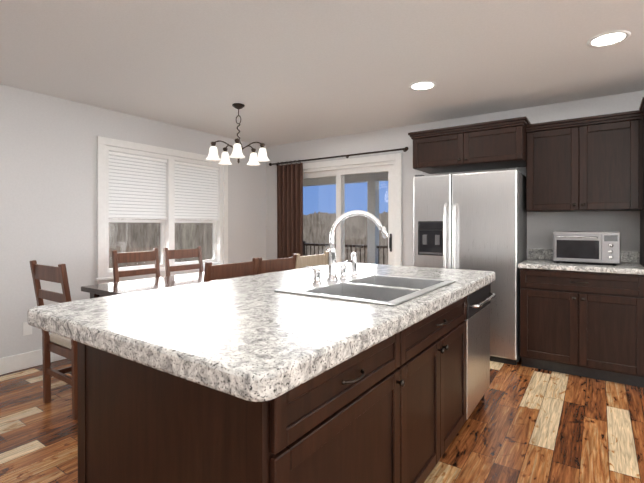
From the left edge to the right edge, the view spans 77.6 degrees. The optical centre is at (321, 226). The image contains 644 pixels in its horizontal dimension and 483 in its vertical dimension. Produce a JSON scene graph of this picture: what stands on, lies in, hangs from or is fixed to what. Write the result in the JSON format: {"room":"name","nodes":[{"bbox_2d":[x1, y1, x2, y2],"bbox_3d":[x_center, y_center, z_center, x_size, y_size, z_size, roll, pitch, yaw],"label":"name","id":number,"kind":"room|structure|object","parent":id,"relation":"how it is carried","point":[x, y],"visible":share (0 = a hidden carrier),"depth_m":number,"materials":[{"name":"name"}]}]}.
{"room":"kitchen","nodes":[
{"label":"kitchen","id":0,"kind":"room"},
{"bbox_2d":[0,84,265,357],"bbox_3d":[-3.138,0.022,2.859,0.150,2.440,8.170,0,0,35],"label":"wall","id":1,"kind":"structure","parent":0,"point":[48,180],"depth_m":3.74,"materials":[{"name":"grey paint"}]},
{"bbox_2d":[23,322,31,335],"bbox_3d":[-2.587,0.892,3.520,0.008,0.115,0.070,0,0,35],"label":"wall outlet","id":2,"kind":"object","parent":1,"relation":"attached to","point":[27,328],"visible":0.92,"depth_m":3.51,"materials":[{"name":"white plastic"}]},
{"bbox_2d":[0,349,66,374],"bbox_3d":[-3.068,1.173,2.814,0.019,0.140,7.869,0,0,35],"label":"baseboard","id":3,"kind":"structure","parent":1,"relation":"attached to","point":[17,362],"depth_m":3.48,"materials":[{"name":"white wood"}]},
{"bbox_2d":[95,136,227,283],"bbox_3d":[-1.804,-0.155,4.738,0.191,1.510,1.750,0,0,35],"label":"window","id":4,"kind":"structure","parent":1,"relation":"in","point":[167,240],"depth_m":4.68,"materials":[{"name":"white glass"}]},
{"bbox_2d":[109,151,218,219],"bbox_3d":[-1.804,-0.438,4.737,0.044,0.700,1.458,0,0,35],"label":"window blinds","id":5,"kind":"object","parent":4,"relation":"attached to","point":[137,186],"visible":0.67,"depth_m":4.58,"materials":[{"name":"white plastic"}]},
{"bbox_2d":[0,358,643,482],"bbox_3d":[-0.281,1.312,0.376,9.380,0.120,9.020,0,0,35],"label":"floor","id":6,"kind":"structure","parent":0,"point":[523,424],"depth_m":2.42,"materials":[{"name":"brown wood"}]},
{"bbox_2d":[30,260,77,419],"bbox_3d":[-1.682,0.737,2.850,0.478,1.012,0.515,0,0,35],"label":"chair","id":7,"kind":"object","parent":6,"relation":"on","point":[60,345],"visible":0.52,"depth_m":2.70,"materials":[{"name":"brown wood"}]},
{"bbox_2d":[112,248,159,281],"bbox_3d":[-1.683,0.732,3.917,0.515,1.012,0.478,0,0,35],"label":"chair","id":8,"kind":"object","parent":6,"relation":"on","point":[128,257],"visible":0.25,"depth_m":4.01,"materials":[{"name":"brown wood"}]},
{"bbox_2d":[81,271,278,298],"bbox_3d":[-1.073,0.859,3.715,0.920,0.760,1.780,0,0,35],"label":"dining table","id":9,"kind":"object","parent":6,"relation":"on","point":[110,289],"visible":0.15,"depth_m":3.35,"materials":[{"name":"brown wood"}]},
{"bbox_2d":[163,246,203,275],"bbox_3d":[-1.365,0.731,4.378,0.515,1.012,0.478,0,0,35],"label":"chair","id":10,"kind":"object","parent":6,"relation":"on","point":[181,253],"visible":0.29,"depth_m":4.47,"materials":[{"name":"brown wood"}]},
{"bbox_2d":[203,257,258,281],"bbox_3d":[-0.824,0.736,2.971,0.515,1.012,0.478,0,0,35],"label":"chair","id":11,"kind":"object","parent":6,"relation":"on","point":[220,271],"visible":0.1,"depth_m":2.80,"materials":[{"name":"brown wood"}]},
{"bbox_2d":[257,254,296,274],"bbox_3d":[-0.551,0.735,3.367,0.515,1.012,0.478,0,0,35],"label":"chair","id":12,"kind":"object","parent":6,"relation":"on","point":[273,265],"visible":0.1,"depth_m":3.21,"materials":[{"name":"brown wood"}]},
{"bbox_2d":[77,282,495,482],"bbox_3d":[0.179,0.815,2.137,0.980,0.860,2.334,0,0,35],"label":"kitchen island","id":13,"kind":"object","parent":6,"relation":"on","point":[333,371],"depth_m":1.30,"materials":[{"name":"brown wood"}]},
{"bbox_2d":[27,263,494,409],"bbox_3d":[0.030,0.367,2.225,1.285,0.096,2.425,0,0,35],"label":"island countertop","id":14,"kind":"structure","parent":13,"relation":"on","point":[243,340],"depth_m":1.34,"materials":[{"name":"white stone"}]},
{"bbox_2d":[303,210,388,285],"bbox_3d":[0.171,0.107,2.238,0.311,0.405,0.500,0,0,35],"label":"faucet","id":15,"kind":"object","parent":14,"relation":"on","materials":[{"name":"silver metal"}]},
{"bbox_2d":[275,274,458,305],"bbox_3d":[0.266,0.405,2.145,0.645,0.190,0.840,0,0,35],"label":"sink","id":16,"kind":"object","parent":14,"relation":"in","point":[385,289],"depth_m":2.14,"materials":[{"name":"silver metal"}]},
{"bbox_2d":[295,251,328,268],"bbox_3d":[-0.282,0.733,3.740,0.515,1.012,0.478,0,0,35],"label":"chair","id":17,"kind":"object","parent":6,"relation":"on","point":[311,260],"visible":0.1,"depth_m":3.59,"materials":[{"name":"brown wood"}]},
{"bbox_2d":[413,168,526,364],"bbox_3d":[1.472,0.354,4.030,0.970,1.768,0.648,0,0,35],"label":"refrigerator","id":18,"kind":"object","parent":6,"relation":"on","point":[473,221],"visible":0.62,"depth_m":3.72,"materials":[{"name":"silver metal"}]},
{"bbox_2d":[518,249,643,387],"bbox_3d":[2.254,0.730,3.514,0.879,1.020,0.668,0,0,35],"label":"base cabinet","id":19,"kind":"object","parent":6,"relation":"on","point":[583,319],"visible":1,"depth_m":3.26,"materials":[{"name":"brown wood"}]},
{"bbox_2d":[553,231,620,265],"bbox_3d":[2.311,0.180,3.511,0.480,0.275,0.387,0,0,35],"label":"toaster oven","id":20,"kind":"object","parent":19,"relation":"on","point":[586,247],"visible":1,"depth_m":3.37,"materials":[{"name":"silver plastic"}]},
{"bbox_2d":[639,97,643,266],"bbox_3d":[2.881,0.139,3.058,0.735,2.205,0.702,0,0,35],"label":"pantry cabinet","id":21,"kind":"object","parent":6,"relation":"on","point":[641,107],"visible":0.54,"depth_m":3.33,"materials":[{"name":"brown wood"}]},
{"bbox_2d":[0,0,643,146],"bbox_3d":[-0.039,-1.249,0.715,7.680,0.120,8.170,0,0,35],"label":"ceiling","id":22,"kind":"structure","parent":0,"point":[287,71],"depth_m":2.85,"materials":[{"name":"paint"}]},
{"bbox_2d":[206,103,269,165],"bbox_3d":[-0.823,-0.913,3.965,0.602,0.577,0.599,0,0,35],"label":"chandelier","id":23,"kind":"object","parent":22,"relation":"hanging from","point":[238,148],"visible":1,"depth_m":3.90,"materials":[{"name":"white glass"}]},
{"bbox_2d":[409,81,436,90],"bbox_3d":[0.853,-1.196,3.399,0.230,0.008,0.230,0,0,35],"label":"recessed light","id":24,"kind":"object","parent":22,"relation":"in","point":[421,85],"visible":0.98,"depth_m":3.39,"materials":[{"name":"white"}]},
{"bbox_2d":[587,30,630,47],"bbox_3d":[1.821,-1.192,2.548,0.230,0.008,0.230,0,0,35],"label":"recessed light","id":25,"kind":"object","parent":22,"relation":"in","point":[610,38],"visible":1,"depth_m":2.54,"materials":[{"name":"white"}]},
{"bbox_2d":[266,90,643,265],"bbox_3d":[2.300,0.018,3.978,7.530,2.440,0.150,0,0,35],"label":"wall","id":26,"kind":"structure","parent":0,"point":[542,227],"depth_m":4.45,"materials":[{"name":"grey paint"}]},
{"bbox_2d":[269,147,407,165],"bbox_3d":[0.130,-0.913,5.311,2.168,0.057,0.110,0,0,35],"label":"curtain rod","id":27,"kind":"object","parent":26,"relation":"attached to","point":[405,149],"visible":0.88,"depth_m":5.21,"materials":[{"name":"brown metal"}]},
{"bbox_2d":[277,163,302,270],"bbox_3d":[-0.458,0.162,5.690,0.474,2.098,0.083,0,0,35],"label":"curtain","id":28,"kind":"object","parent":27,"relation":"hanging from","point":[289,210],"visible":0.6,"depth_m":5.67,"materials":[{"name":"brown fabric"}]},
{"bbox_2d":[303,153,401,265],"bbox_3d":[0.238,0.172,5.383,1.840,2.120,0.161,0,0,35],"label":"sliding glass door","id":29,"kind":"structure","parent":26,"relation":"in","point":[392,165],"depth_m":5.11,"materials":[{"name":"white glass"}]},
{"bbox_2d":[412,122,527,173],"bbox_3d":[1.518,-0.770,4.094,1.038,0.325,0.538,0,0,35],"label":"upper cabinet","id":30,"kind":"object","parent":26,"relation":"attached to","point":[502,145],"depth_m":3.86,"materials":[{"name":"brown wood"}]},
{"bbox_2d":[524,114,643,211],"bbox_3d":[2.353,-0.523,3.634,0.859,0.755,0.348,0,0,35],"label":"upper cabinet","id":31,"kind":"object","parent":26,"relation":"attached to","point":[592,163],"depth_m":3.47,"materials":[{"name":"brown wood"}]},
{"label":"outside","id":32,"kind":"structure","parent":0,"visible":0},
{"bbox_2d":[303,181,387,267],"bbox_3d":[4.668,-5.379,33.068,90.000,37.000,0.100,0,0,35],"label":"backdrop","id":33,"kind":"structure","parent":32,"point":[323,206],"depth_m":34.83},
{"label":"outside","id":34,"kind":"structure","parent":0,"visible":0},
{"bbox_2d":[109,219,212,267],"bbox_3d":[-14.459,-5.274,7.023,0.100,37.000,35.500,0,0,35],"label":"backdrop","id":35,"kind":"structure","parent":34,"point":[143,243],"depth_m":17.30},
{"bbox_2d":[303,171,387,267],"bbox_3d":[1.172,0.076,6.902,8.008,2.900,3.378,0,0,35],"label":"porch deck","id":36,"kind":"object","parent":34,"point":[372,191],"depth_m":8.37,"materials":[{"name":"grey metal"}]}
]}

